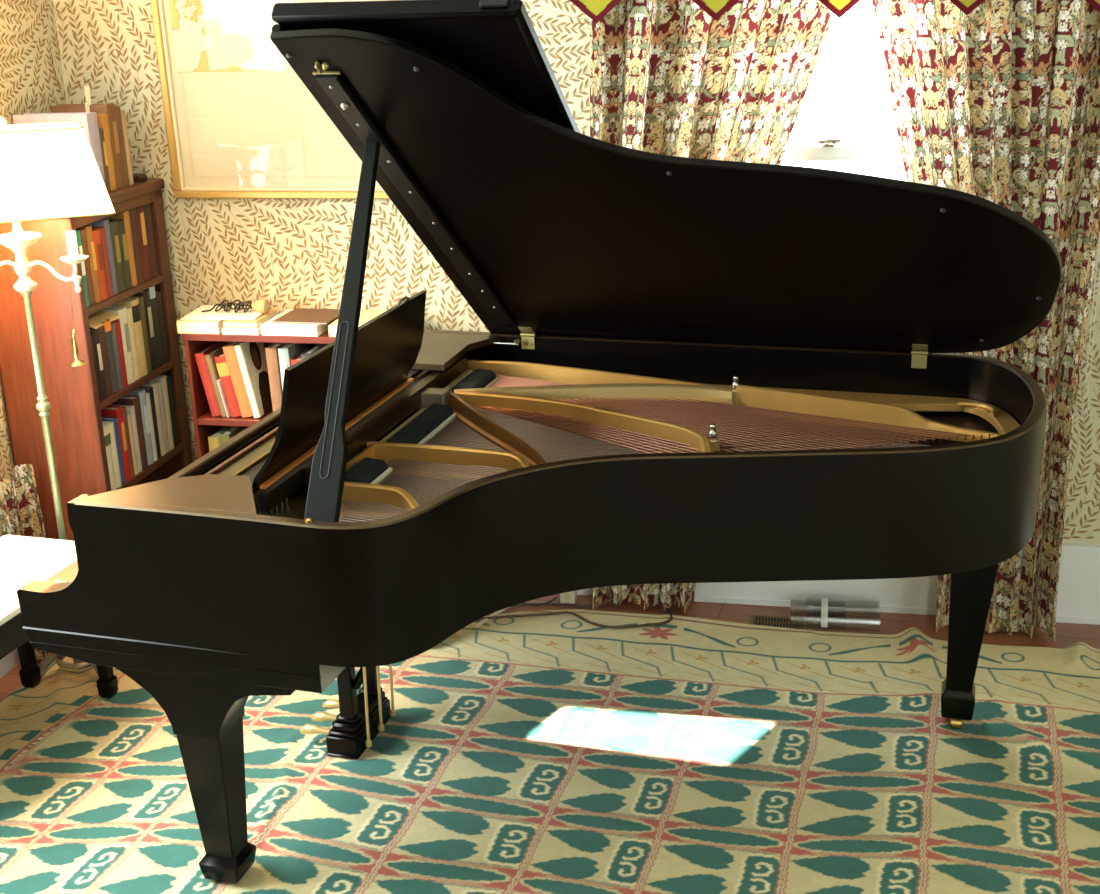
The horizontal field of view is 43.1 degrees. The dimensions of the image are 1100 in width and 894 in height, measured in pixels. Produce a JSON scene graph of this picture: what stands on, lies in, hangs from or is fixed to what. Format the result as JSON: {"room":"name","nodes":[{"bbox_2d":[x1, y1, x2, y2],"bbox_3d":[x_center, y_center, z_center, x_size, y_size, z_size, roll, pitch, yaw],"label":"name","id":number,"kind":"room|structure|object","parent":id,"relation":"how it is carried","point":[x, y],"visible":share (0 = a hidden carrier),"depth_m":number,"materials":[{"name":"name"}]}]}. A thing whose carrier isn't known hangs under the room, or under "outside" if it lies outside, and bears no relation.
{"room":"music room","nodes":[
{"label":"music room","id":0,"kind":"room"},
{"bbox_2d":[0,0,66,536],"bbox_3d":[-2.105,0.043,2.200,0.121,2.550,5.200,2,19,11],"label":"curtain","id":1,"kind":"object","parent":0,"point":[31,72],"depth_m":4.25,"materials":[{"name":"fabric"}]},
{"bbox_2d":[0,649,19,678],"bbox_3d":[-2.006,1.159,2.561,0.018,0.200,5.200,2,19,11],"label":"baseboard","id":2,"kind":"structure","parent":1,"relation":"attached to","point":[11,660],"depth_m":4.25,"materials":[{"name":"white paint"}]},
{"bbox_2d":[0,464,49,663],"bbox_3d":[-1.577,0.362,4.216,0.067,0.611,0.175,2,19,11],"label":"drape","id":3,"kind":"object","parent":1,"relation":"hanging from","point":[20,509],"visible":0.36,"depth_m":4.17,"materials":[{"name":"multicoloured fabric"}]},
{"bbox_2d":[0,594,1099,701],"bbox_3d":[-0.020,1.365,2.221,4.300,0.080,5.440,2,19,11],"label":"floor","id":4,"kind":"structure","parent":0,"point":[847,621],"depth_m":4.43,"materials":[{"name":"red wood"}]},
{"bbox_2d":[0,116,118,681],"bbox_3d":[-1.415,-0.094,3.963,0.468,1.661,0.303,-8,20,-20],"label":"floor lamp","id":5,"kind":"object","parent":4,"relation":"on","point":[49,170],"visible":0.72,"depth_m":3.69,"materials":[{"name":"white fabric"}]},
{"bbox_2d":[0,178,192,540],"bbox_3d":[-1.433,-0.121,4.460,0.312,1.385,0.592,2,19,11],"label":"bookcase","id":6,"kind":"object","parent":4,"relation":"on","point":[75,418],"visible":0.45,"depth_m":4.17,"materials":[{"name":"brown wood"}]},
{"bbox_2d":[13,112,105,186],"bbox_3d":[-1.457,-0.873,4.155,0.241,0.235,0.061,2,19,11],"label":"book","id":7,"kind":"object","parent":6,"relation":"on","point":[89,121],"visible":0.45,"depth_m":4.10,"materials":[{"name":"paper"}]},
{"bbox_2d":[76,229,89,306],"bbox_3d":[-1.434,-0.520,4.065,0.162,0.225,0.034,2,19,11],"label":"book","id":8,"kind":"object","parent":6,"relation":"on","point":[77,230],"visible":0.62,"depth_m":4.05,"materials":[{"name":"paper"}]},
{"bbox_2d":[76,228,94,305],"bbox_3d":[-1.428,-0.529,4.097,0.161,0.222,0.032,2,19,11],"label":"book","id":9,"kind":"object","parent":6,"relation":"on","point":[82,231],"visible":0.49,"depth_m":4.08,"materials":[{"name":"paper"}]},
{"bbox_2d":[50,104,124,188],"bbox_3d":[-1.410,-0.917,4.259,0.192,0.250,0.049,2,19,11],"label":"book","id":10,"kind":"object","parent":6,"relation":"on","point":[109,109],"visible":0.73,"depth_m":4.22,"materials":[{"name":"paper"}]},
{"bbox_2d":[85,85,90,104],"bbox_3d":[-1.398,-1.060,4.221,0.002,0.066,0.024,2,19,11],"label":"paper slip","id":11,"kind":"object","parent":10,"relation":"attached to","point":[87,90],"visible":0.86,"depth_m":4.22,"materials":[{"name":"beige paper"}]},
{"bbox_2d":[79,225,100,302],"bbox_3d":[-1.421,-0.542,4.128,0.162,0.226,0.035,2,19,11],"label":"book","id":12,"kind":"object","parent":6,"relation":"on","point":[91,249],"visible":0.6,"depth_m":4.10,"materials":[{"name":"paper"}]},
{"bbox_2d":[90,334,100,401],"bbox_3d":[-1.427,-0.236,4.156,0.161,0.205,0.026,2,19,11],"label":"book","id":13,"kind":"object","parent":6,"relation":"on","point":[90,334],"visible":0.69,"depth_m":4.14,"materials":[{"name":"paper"}]},
{"bbox_2d":[90,329,106,399],"bbox_3d":[-1.421,-0.249,4.184,0.162,0.212,0.034,2,19,11],"label":"book","id":14,"kind":"object","parent":6,"relation":"on","point":[94,332],"visible":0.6,"depth_m":4.16,"materials":[{"name":"paper"}]},
{"bbox_2d":[92,229,107,299],"bbox_3d":[-1.413,-0.546,4.167,0.162,0.208,0.040,2,19,11],"label":"book","id":15,"kind":"object","parent":6,"relation":"on","point":[96,234],"visible":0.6,"depth_m":4.14,"materials":[{"name":"paper"}]},
{"bbox_2d":[89,325,112,396],"bbox_3d":[-1.415,-0.262,4.217,0.161,0.214,0.036,2,19,11],"label":"book","id":16,"kind":"object","parent":6,"relation":"on","point":[101,332],"visible":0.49,"depth_m":4.20,"materials":[{"name":"paper"}]},
{"bbox_2d":[92,227,112,296],"bbox_3d":[-1.407,-0.557,4.201,0.161,0.208,0.032,2,19,11],"label":"book","id":17,"kind":"object","parent":6,"relation":"on","point":[101,229],"visible":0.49,"depth_m":4.18,"materials":[{"name":"paper"}]},
{"bbox_2d":[88,219,117,294],"bbox_3d":[-1.406,-0.577,4.228,0.171,0.228,0.029,2,19,11],"label":"book","id":18,"kind":"object","parent":6,"relation":"on","point":[105,222],"visible":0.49,"depth_m":4.20,"materials":[{"name":"paper"}]},
{"bbox_2d":[99,129,110,191],"bbox_3d":[-1.409,-0.862,4.196,0.162,0.185,0.025,2,19,11],"label":"book","id":19,"kind":"object","parent":6,"relation":"on","point":[101,132],"visible":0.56,"depth_m":4.17,"materials":[{"name":"paper"}]},
{"bbox_2d":[97,114,116,190],"bbox_3d":[-1.413,-0.891,4.221,0.181,0.225,0.037,2,19,11],"label":"book","id":20,"kind":"object","parent":6,"relation":"on","point":[103,123],"visible":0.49,"depth_m":4.19,"materials":[{"name":"paper"}]},
{"bbox_2d":[85,102,89,111],"bbox_3d":[-1.387,-1.011,4.184,0.002,0.045,0.020,2,19,11],"label":"paper slip","id":21,"kind":"object","parent":20,"relation":"in","point":[87,103],"visible":0.64,"depth_m":4.18,"materials":[{"name":"beige paper"}]},
{"bbox_2d":[100,319,118,392],"bbox_3d":[-1.406,-0.278,4.252,0.163,0.222,0.039,2,19,11],"label":"book","id":22,"kind":"object","parent":6,"relation":"on","point":[107,324],"visible":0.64,"depth_m":4.23,"materials":[{"name":"paper"}]},
{"bbox_2d":[88,311,118,328],"bbox_3d":[-1.413,-0.386,4.220,0.158,0.022,0.150,2,19,11],"label":"folded papers","id":23,"kind":"object","parent":22,"relation":"on","point":[94,319],"visible":0.37,"depth_m":4.22,"materials":[{"name":"brown paper"}]},
{"bbox_2d":[103,425,116,490],"bbox_3d":[-1.421,0.035,4.259,0.173,0.206,0.048,2,19,11],"label":"book","id":24,"kind":"object","parent":6,"relation":"on","point":[107,438],"visible":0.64,"depth_m":4.24,"materials":[{"name":"paper"}]},
{"bbox_2d":[102,421,121,487],"bbox_3d":[-1.415,0.022,4.297,0.171,0.206,0.031,2,19,11],"label":"book","id":25,"kind":"object","parent":6,"relation":"on","point":[110,424],"visible":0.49,"depth_m":4.27,"materials":[{"name":"paper"}]},
{"bbox_2d":[102,417,125,484],"bbox_3d":[-1.409,0.010,4.322,0.171,0.212,0.023,2,19,11],"label":"book","id":26,"kind":"object","parent":6,"relation":"on","point":[114,420],"visible":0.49,"depth_m":4.29,"materials":[{"name":"paper"}]},
{"bbox_2d":[101,406,130,481],"bbox_3d":[-1.403,-0.011,4.346,0.172,0.236,0.036,2,19,11],"label":"book","id":27,"kind":"object","parent":6,"relation":"on","point":[109,411],"visible":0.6,"depth_m":4.31,"materials":[{"name":"paper"}]},
{"bbox_2d":[109,220,124,292],"bbox_3d":[-1.393,-0.583,4.265,0.162,0.215,0.046,2,19,11],"label":"book","id":28,"kind":"object","parent":6,"relation":"on","point":[112,223],"visible":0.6,"depth_m":4.24,"materials":[{"name":"paper"}]},
{"bbox_2d":[100,307,134,383],"bbox_3d":[-1.392,-0.317,4.346,0.172,0.236,0.049,2,19,11],"label":"book","id":29,"kind":"object","parent":6,"relation":"on","point":[121,312],"visible":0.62,"depth_m":4.32,"materials":[{"name":"paper"}]},
{"bbox_2d":[111,322,123,389],"bbox_3d":[-1.401,-0.282,4.286,0.161,0.208,0.026,2,19,11],"label":"book","id":30,"kind":"object","parent":6,"relation":"on","point":[114,334],"visible":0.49,"depth_m":4.26,"materials":[{"name":"paper"}]},
{"bbox_2d":[112,320,127,386],"bbox_3d":[-1.390,-0.289,4.312,0.151,0.205,0.029,2,19,11],"label":"book","id":31,"kind":"object","parent":6,"relation":"on","point":[117,322],"visible":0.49,"depth_m":4.29,"materials":[{"name":"paper"}]},
{"bbox_2d":[109,219,131,289],"bbox_3d":[-1.384,-0.595,4.309,0.162,0.210,0.046,2,19,11],"label":"book","id":32,"kind":"object","parent":6,"relation":"on","point":[120,222],"visible":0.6,"depth_m":4.29,"materials":[{"name":"paper"}]},
{"bbox_2d":[106,211,137,286],"bbox_3d":[-1.387,-0.625,4.344,0.181,0.245,0.034,2,19,11],"label":"book","id":33,"kind":"object","parent":6,"relation":"on","point":[125,215],"visible":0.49,"depth_m":4.32,"materials":[{"name":"paper"}]},
{"bbox_2d":[115,106,129,186],"bbox_3d":[-1.402,-0.926,4.299,0.191,0.240,0.031,2,19,11],"label":"book","id":34,"kind":"object","parent":6,"relation":"on","point":[117,108],"visible":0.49,"depth_m":4.27,"materials":[{"name":"paper"}]},
{"bbox_2d":[108,405,141,471],"bbox_3d":[-1.383,-0.028,4.425,0.161,0.216,0.023,2,19,11],"label":"book","id":35,"kind":"object","parent":6,"relation":"on","point":[129,408],"visible":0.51,"depth_m":4.40,"materials":[{"name":"paper"}]},
{"bbox_2d":[108,298,146,376],"bbox_3d":[-1.376,-0.348,4.421,0.173,0.246,0.049,2,19,11],"label":"book","id":36,"kind":"object","parent":6,"relation":"on","point":[134,303],"visible":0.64,"depth_m":4.39,"materials":[{"name":"paper"}]},
{"bbox_2d":[121,110,133,184],"bbox_3d":[-1.391,-0.928,4.328,0.181,0.225,0.027,2,19,11],"label":"book","id":37,"kind":"object","parent":6,"relation":"on","point":[123,115],"visible":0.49,"depth_m":4.30,"materials":[{"name":"paper"}]},
{"bbox_2d":[122,406,134,477],"bbox_3d":[-1.393,-0.017,4.375,0.161,0.228,0.024,2,19,11],"label":"book","id":38,"kind":"object","parent":6,"relation":"on","point":[124,411],"visible":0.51,"depth_m":4.36,"materials":[{"name":"paper"}]},
{"bbox_2d":[110,395,147,469],"bbox_3d":[-1.382,-0.048,4.454,0.171,0.236,0.040,2,19,11],"label":"book","id":39,"kind":"object","parent":6,"relation":"on","point":[134,400],"visible":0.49,"depth_m":4.42,"materials":[{"name":"paper"}]},
{"bbox_2d":[126,307,139,379],"bbox_3d":[-1.385,-0.327,4.386,0.171,0.228,0.032,2,19,11],"label":"book","id":40,"kind":"object","parent":6,"relation":"on","point":[129,309],"visible":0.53,"depth_m":4.36,"materials":[{"name":"paper"}]},
{"bbox_2d":[127,412,138,474],"bbox_3d":[-1.388,-0.012,4.404,0.161,0.200,0.026,2,19,11],"label":"book","id":41,"kind":"object","parent":6,"relation":"on","point":[129,417],"visible":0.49,"depth_m":4.38,"materials":[{"name":"paper"}]},
{"bbox_2d":[129,208,143,283],"bbox_3d":[-1.379,-0.646,4.379,0.181,0.262,0.046,2,19,11],"label":"book","id":42,"kind":"object","parent":6,"relation":"on","point":[132,213],"visible":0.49,"depth_m":4.36,"materials":[{"name":"paper"}]},
{"bbox_2d":[128,296,151,372],"bbox_3d":[-1.369,-0.361,4.458,0.171,0.246,0.029,2,19,11],"label":"book","id":43,"kind":"object","parent":6,"relation":"on","point":[140,298],"visible":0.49,"depth_m":4.43,"materials":[{"name":"paper"}]},
{"bbox_2d":[133,173,146,181],"bbox_3d":[-1.315,-0.856,4.432,0.067,0.020,0.068,-1,19,2],"label":"box","id":44,"kind":"object","parent":6,"relation":"on","point":[137,177],"visible":0.62,"depth_m":4.41,"materials":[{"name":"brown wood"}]},
{"bbox_2d":[127,389,153,465],"bbox_3d":[-1.378,-0.066,4.492,0.182,0.246,0.040,2,19,11],"label":"book","id":45,"kind":"object","parent":6,"relation":"on","point":[141,393],"visible":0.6,"depth_m":4.46,"materials":[{"name":"paper"}]},
{"bbox_2d":[136,206,151,280],"bbox_3d":[-1.369,-0.663,4.423,0.182,0.266,0.048,2,19,11],"label":"book","id":46,"kind":"object","parent":6,"relation":"on","point":[139,211],"visible":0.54,"depth_m":4.40,"materials":[{"name":"paper"}]},
{"bbox_2d":[132,290,157,369],"bbox_3d":[-1.362,-0.377,4.492,0.172,0.255,0.044,2,19,11],"label":"book","id":47,"kind":"object","parent":6,"relation":"on","point":[145,293],"visible":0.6,"depth_m":4.46,"materials":[{"name":"paper"}]},
{"bbox_2d":[137,386,160,458],"bbox_3d":[-1.362,-0.081,4.547,0.171,0.238,0.026,2,19,11],"label":"book","id":48,"kind":"object","parent":6,"relation":"on","point":[147,389],"visible":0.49,"depth_m":4.52,"materials":[{"name":"paper"}]},
{"bbox_2d":[143,203,158,277],"bbox_3d":[-1.360,-0.675,4.473,0.181,0.255,0.054,2,19,11],"label":"book","id":49,"kind":"object","parent":6,"relation":"on","point":[147,208],"visible":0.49,"depth_m":4.45,"materials":[{"name":"paper"}]},
{"bbox_2d":[146,393,157,460],"bbox_3d":[-1.367,-0.067,4.525,0.171,0.226,0.023,2,19,11],"label":"book","id":50,"kind":"object","parent":6,"relation":"on","point":[154,449],"visible":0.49,"depth_m":4.50,"materials":[{"name":"paper"}]},
{"bbox_2d":[141,381,165,455],"bbox_3d":[-1.361,-0.095,4.576,0.181,0.246,0.036,2,19,11],"label":"book","id":51,"kind":"object","parent":6,"relation":"on","point":[154,384],"visible":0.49,"depth_m":4.55,"materials":[{"name":"paper"}]},
{"bbox_2d":[145,285,162,366],"bbox_3d":[-1.358,-0.394,4.530,0.183,0.262,0.036,2,19,11],"label":"book","id":52,"kind":"object","parent":6,"relation":"on","point":[152,294],"visible":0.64,"depth_m":4.50,"materials":[{"name":"paper"}]},
{"bbox_2d":[155,291,168,363],"bbox_3d":[-1.351,-0.394,4.572,0.181,0.235,0.044,2,19,11],"label":"book","id":53,"kind":"object","parent":6,"relation":"on","point":[159,304],"visible":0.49,"depth_m":4.55,"materials":[{"name":"paper"}]},
{"bbox_2d":[150,375,173,449],"bbox_3d":[-1.349,-0.116,4.633,0.181,0.250,0.033,2,19,11],"label":"book","id":54,"kind":"object","parent":6,"relation":"on","point":[162,378],"visible":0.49,"depth_m":4.61,"materials":[{"name":"paper"}]},
{"bbox_2d":[158,381,169,452],"bbox_3d":[-1.355,-0.102,4.606,0.181,0.240,0.026,2,19,11],"label":"book","id":55,"kind":"object","parent":6,"relation":"on","point":[160,388],"visible":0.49,"depth_m":4.58,"materials":[{"name":"paper"}]},
{"bbox_2d":[166,375,178,446],"bbox_3d":[-1.342,-0.123,4.668,0.181,0.240,0.036,2,19,11],"label":"book","id":56,"kind":"object","parent":6,"relation":"on","point":[168,377],"visible":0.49,"depth_m":4.64,"materials":[{"name":"paper"}]},
{"bbox_2d":[182,330,334,458],"bbox_3d":[-0.788,0.061,4.577,0.686,0.932,0.236,2,19,11],"label":"bookcase","id":57,"kind":"object","parent":4,"relation":"on","point":[205,424],"visible":0.11,"depth_m":4.45,"materials":[{"name":"brown wood"}]},
{"bbox_2d":[176,319,223,333],"bbox_3d":[-1.085,-0.406,4.462,0.140,0.040,0.202,2,19,11],"label":"book","id":58,"kind":"object","parent":57,"relation":"on","point":[183,326],"visible":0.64,"depth_m":4.37,"materials":[{"name":"beige paper"}]},
{"bbox_2d":[181,305,272,319],"bbox_3d":[-1.029,-0.430,4.454,0.240,0.005,0.180,1,19,8],"label":"open folder","id":59,"kind":"object","parent":58,"relation":"on","point":[197,314],"visible":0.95,"depth_m":4.41,"materials":[{"name":"white paper"}]},
{"bbox_2d":[202,299,270,313],"bbox_3d":[-0.997,-0.450,4.441,0.223,0.048,0.084,4,19,16],"label":"coiled cable","id":60,"kind":"object","parent":59,"relation":"on","point":[263,306],"visible":1,"depth_m":4.42,"materials":[{"name":"black plastic"}]},
{"bbox_2d":[194,342,223,415],"bbox_3d":[-1.079,-0.223,4.526,0.070,0.212,0.161,2,19,11],"label":"book","id":61,"kind":"object","parent":57,"relation":"on","point":[199,356],"visible":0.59,"depth_m":4.46,"materials":[{"name":"paper"}]},
{"bbox_2d":[204,343,226,416],"bbox_3d":[-1.052,-0.219,4.521,0.060,0.206,0.161,2,19,11],"label":"book","id":62,"kind":"object","parent":57,"relation":"on","point":[209,357],"visible":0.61,"depth_m":4.45,"materials":[{"name":"paper"}]},
{"bbox_2d":[208,426,229,451],"bbox_3d":[-1.071,0.047,4.622,0.038,0.222,0.171,2,19,11],"label":"book","id":63,"kind":"object","parent":57,"relation":"on","point":[213,439],"visible":0.22,"depth_m":4.52,"materials":[{"name":"paper"}]},
{"bbox_2d":[217,379,230,417],"bbox_3d":[-1.035,-0.167,4.494,0.029,0.124,0.101,2,19,11],"label":"book","id":64,"kind":"object","parent":57,"relation":"on","point":[219,382],"visible":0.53,"depth_m":4.45,"materials":[{"name":"paper"}]},
{"bbox_2d":[215,352,241,416],"bbox_3d":[-1.012,-0.216,4.513,0.072,0.203,0.163,2,19,11],"label":"book","id":65,"kind":"object","parent":57,"relation":"on","point":[221,363],"visible":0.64,"depth_m":4.44,"materials":[{"name":"paper"}]},
{"bbox_2d":[219,426,243,444],"bbox_3d":[-1.034,0.044,4.613,0.034,0.232,0.171,2,19,11],"label":"book","id":66,"kind":"object","parent":57,"relation":"on","point":[230,431],"visible":0.22,"depth_m":4.53,"materials":[{"name":"paper"}]},
{"bbox_2d":[222,342,252,416],"bbox_3d":[-0.978,-0.232,4.502,0.081,0.239,0.161,2,19,11],"label":"book","id":67,"kind":"object","parent":57,"relation":"on","point":[229,350],"visible":0.49,"depth_m":4.43,"materials":[{"name":"paper"}]},
{"bbox_2d":[230,427,246,438],"bbox_3d":[-1.001,0.051,4.609,0.030,0.220,0.171,2,19,11],"label":"book","id":68,"kind":"object","parent":57,"relation":"on","point":[241,430],"visible":0.04,"depth_m":4.57,"materials":[{"name":"paper"}]},
{"bbox_2d":[222,326,260,334],"bbox_3d":[-0.948,-0.390,4.434,0.120,0.020,0.192,2,19,11],"label":"book","id":69,"kind":"object","parent":57,"relation":"on","point":[228,331],"visible":0.36,"depth_m":4.35,"materials":[{"name":"white paper"}]},
{"bbox_2d":[222,309,277,327],"bbox_3d":[-0.950,-0.409,4.426,0.113,0.020,0.175,2,19,11],"label":"book","id":70,"kind":"object","parent":69,"relation":"on","point":[263,318],"visible":0.64,"depth_m":4.35,"materials":[{"name":"white paper"}]},
{"bbox_2d":[234,342,271,417],"bbox_3d":[-0.945,-0.232,4.498,0.069,0.240,0.166,2,19,11],"label":"book","id":71,"kind":"object","parent":57,"relation":"on","point":[251,356],"visible":0.78,"depth_m":4.46,"materials":[{"name":"paper"}]},
{"bbox_2d":[265,343,284,411],"bbox_3d":[-0.856,-0.225,4.479,0.036,0.232,0.161,0,19,12],"label":"book","id":72,"kind":"object","parent":57,"relation":"on","point":[272,357],"visible":0.41,"depth_m":4.40,"materials":[{"name":"paper"}]},
{"bbox_2d":[278,343,306,390],"bbox_3d":[-0.817,-0.223,4.471,0.034,0.232,0.162,1,19,11],"label":"book","id":73,"kind":"object","parent":57,"relation":"on","point":[287,352],"visible":0.29,"depth_m":4.39,"materials":[{"name":"paper"}]},
{"bbox_2d":[260,309,337,336],"bbox_3d":[-0.787,-0.394,4.410,0.185,0.034,0.212,2,19,11],"label":"paper stack","id":74,"kind":"object","parent":57,"relation":"on","point":[268,327],"visible":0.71,"depth_m":4.32,"materials":[{"name":"white paper"}]},
{"bbox_2d":[273,308,339,323],"bbox_3d":[-0.754,-0.414,4.403,0.180,0.006,0.180,3,19,14],"label":"magazine","id":75,"kind":"object","parent":74,"relation":"on","point":[298,315],"visible":0.89,"depth_m":4.38,"materials":[{"name":"brown paper"}]},
{"bbox_2d":[291,348,308,364],"bbox_3d":[-0.780,-0.203,4.470,0.030,0.195,0.163,2,19,11],"label":"book","id":76,"kind":"object","parent":57,"relation":"on","point":[297,358],"visible":0.13,"depth_m":4.39,"materials":[{"name":"paper"}]},
{"bbox_2d":[301,344,324,359],"bbox_3d":[-0.746,-0.212,4.461,0.030,0.215,0.161,2,19,11],"label":"book","id":77,"kind":"object","parent":57,"relation":"on","point":[312,349],"visible":0.2,"depth_m":4.41,"materials":[{"name":"paper"}]},
{"bbox_2d":[328,310,386,336],"bbox_3d":[-0.573,-0.387,4.369,0.180,0.036,0.210,2,19,11],"label":"paper stack","id":78,"kind":"object","parent":57,"relation":"on","point":[365,315],"visible":0.27,"depth_m":4.35,"materials":[{"name":"beige paper"}]},
{"bbox_2d":[521,596,556,605],"bbox_3d":[-0.106,0.511,4.603,0.263,0.020,0.038,-1,19,2],"label":"cable","id":79,"kind":"object","parent":4,"relation":"on","point":[555,598],"visible":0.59,"depth_m":4.60,"materials":[{"name":"black plastic"}]},
{"bbox_2d":[0,607,1099,893],"bbox_3d":[-0.035,1.036,2.994,3.611,0.050,3.397,4,19,16],"label":"patterned rug","id":80,"kind":"object","parent":4,"relation":"on","point":[560,753],"depth_m":3.60,"materials":[{"name":"fabric"}]},
{"bbox_2d":[0,535,117,698],"bbox_3d":[-1.514,0.599,3.740,0.353,0.467,0.745,4,19,16],"label":"piano bench","id":81,"kind":"object","parent":80,"relation":"on","point":[23,559],"visible":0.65,"depth_m":3.86,"materials":[{"name":"white"}]},
{"bbox_2d":[17,0,1061,883],"bbox_3d":[0.087,-0.062,3.293,2.096,1.923,1.559,4,19,16],"label":"grand piano","id":82,"kind":"object","parent":80,"relation":"on","point":[685,369],"visible":1,"depth_m":3.07,"materials":[{"name":"black paint"}]},
{"bbox_2d":[241,369,424,493],"bbox_3d":[-0.503,-0.081,3.463,0.069,0.012,1.120,4,19,16],"label":"desk tray","id":83,"kind":"object","parent":82,"relation":"on","point":[251,469],"depth_m":3.15,"materials":[{"name":"black"}]},
{"bbox_2d":[341,103,349,109],"bbox_3d":[-0.425,-0.706,2.890,0.018,0.015,0.017,4,19,16],"label":"screw","id":84,"kind":"object","parent":82,"relation":"attached to","point":[344,106],"depth_m":2.88,"materials":[{"name":"silver metal"}]},
{"bbox_2d":[560,590,576,603],"bbox_3d":[0.060,0.486,4.609,0.052,0.059,0.048,2,19,11],"label":"box","id":85,"kind":"object","parent":4,"relation":"on","point":[568,597],"visible":0.7,"depth_m":4.60,"materials":[{"name":"beige plastic"}]},
{"bbox_2d":[511,601,632,607],"bbox_3d":[0.039,0.520,4.584,0.628,0.009,0.044,-2,19,-2],"label":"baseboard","id":86,"kind":"structure","parent":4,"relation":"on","point":[525,604],"depth_m":4.58,"materials":[{"name":"brown wood"}]},
{"bbox_2d":[477,608,672,628],"bbox_3d":[0.048,0.560,4.449,0.695,0.019,0.143,-3,19,-4],"label":"cable","id":87,"kind":"object","parent":4,"relation":"on","point":[667,609],"visible":0.91,"depth_m":4.48,"materials":[{"name":"brown plastic"}]},
{"bbox_2d":[749,614,803,628],"bbox_3d":[0.719,0.558,4.427,0.170,0.006,0.090,2,19,11],"label":"floor vent","id":88,"kind":"object","parent":4,"relation":"in","point":[765,620],"visible":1,"depth_m":4.43,"materials":[{"name":"brown metal"}]},
{"bbox_2d":[753,616,798,627],"bbox_3d":[0.719,0.558,4.427,0.144,0.004,0.072,2,19,11],"label":"grille","id":89,"kind":"object","parent":88,"relation":"attached to","point":[775,621],"depth_m":4.43,"materials":[{"name":"brown metal"}]},
{"bbox_2d":[792,598,870,627],"bbox_3d":[0.900,0.517,4.412,0.275,0.071,0.130,2,19,9],"label":"vent deflector","id":90,"kind":"object","parent":4,"relation":"on","point":[824,601],"visible":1,"depth_m":4.37,"materials":[{"name":"plastic"}]},
{"bbox_2d":[53,0,1099,543],"bbox_3d":[0.455,-0.725,4.272,4.300,2.550,0.121,2,19,11],"label":"wall","id":91,"kind":"structure","parent":0,"point":[287,253],"depth_m":4.45,"materials":[{"name":"paper"}]},
{"bbox_2d":[150,0,389,198],"bbox_3d":[-0.668,-1.114,4.283,1.127,0.700,0.042,2,19,11],"label":"framed picture","id":92,"kind":"object","parent":91,"relation":"attached to","point":[241,123],"visible":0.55,"depth_m":4.37,"materials":[{"name":"brown"}]},
{"bbox_2d":[577,542,1099,624],"bbox_3d":[0.472,0.382,4.569,4.060,0.262,0.026,2,19,11],"label":"baseboard","id":93,"kind":"structure","parent":91,"relation":"attached to","point":[1078,596],"depth_m":4.47,"materials":[{"name":"white paint"}]},
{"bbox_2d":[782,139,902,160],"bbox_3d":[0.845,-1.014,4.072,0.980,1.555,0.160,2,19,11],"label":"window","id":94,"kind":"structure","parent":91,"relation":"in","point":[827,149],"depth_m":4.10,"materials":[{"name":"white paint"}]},
{"bbox_3d":[0.851,-1.643,3.721,1.695,0.023,0.183,4,19,16],"label":"curtain rod","id":95,"kind":"object","parent":94,"relation":"attached to","visible":0},
{"bbox_2d":[590,0,833,613],"bbox_3d":[0.511,-0.558,4.146,0.792,2.286,0.179,4,19,16],"label":"floral curtain","id":96,"kind":"object","parent":95,"relation":"hanging from","point":[667,77],"visible":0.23,"depth_m":4.01,"materials":[{"name":"multicoloured fabric"}]},
{"bbox_2d":[570,0,1099,22],"bbox_3d":[0.862,-1.388,3.720,1.700,0.463,0.016,2,19,11],"label":"valance","id":97,"kind":"object","parent":95,"relation":"hanging from","point":[596,10],"visible":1,"depth_m":3.87,"materials":[{"name":"fabric"}]},
{"bbox_2d":[872,0,1099,640],"bbox_3d":[1.239,-0.529,4.000,0.748,2.289,0.178,4,19,16],"label":"floral curtain","id":98,"kind":"object","parent":95,"relation":"hanging from","point":[998,102],"visible":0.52,"depth_m":3.90,"materials":[{"name":"multicoloured fabric"}]},
{"bbox_2d":[1081,234,1099,417],"bbox_3d":[1.527,-0.834,3.769,0.031,1.580,0.018,4,19,16],"label":"cord","id":99,"kind":"object","parent":95,"relation":"hanging from","point":[1099,234],"visible":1,"depth_m":3.94,"materials":[{"name":"white fabric"}]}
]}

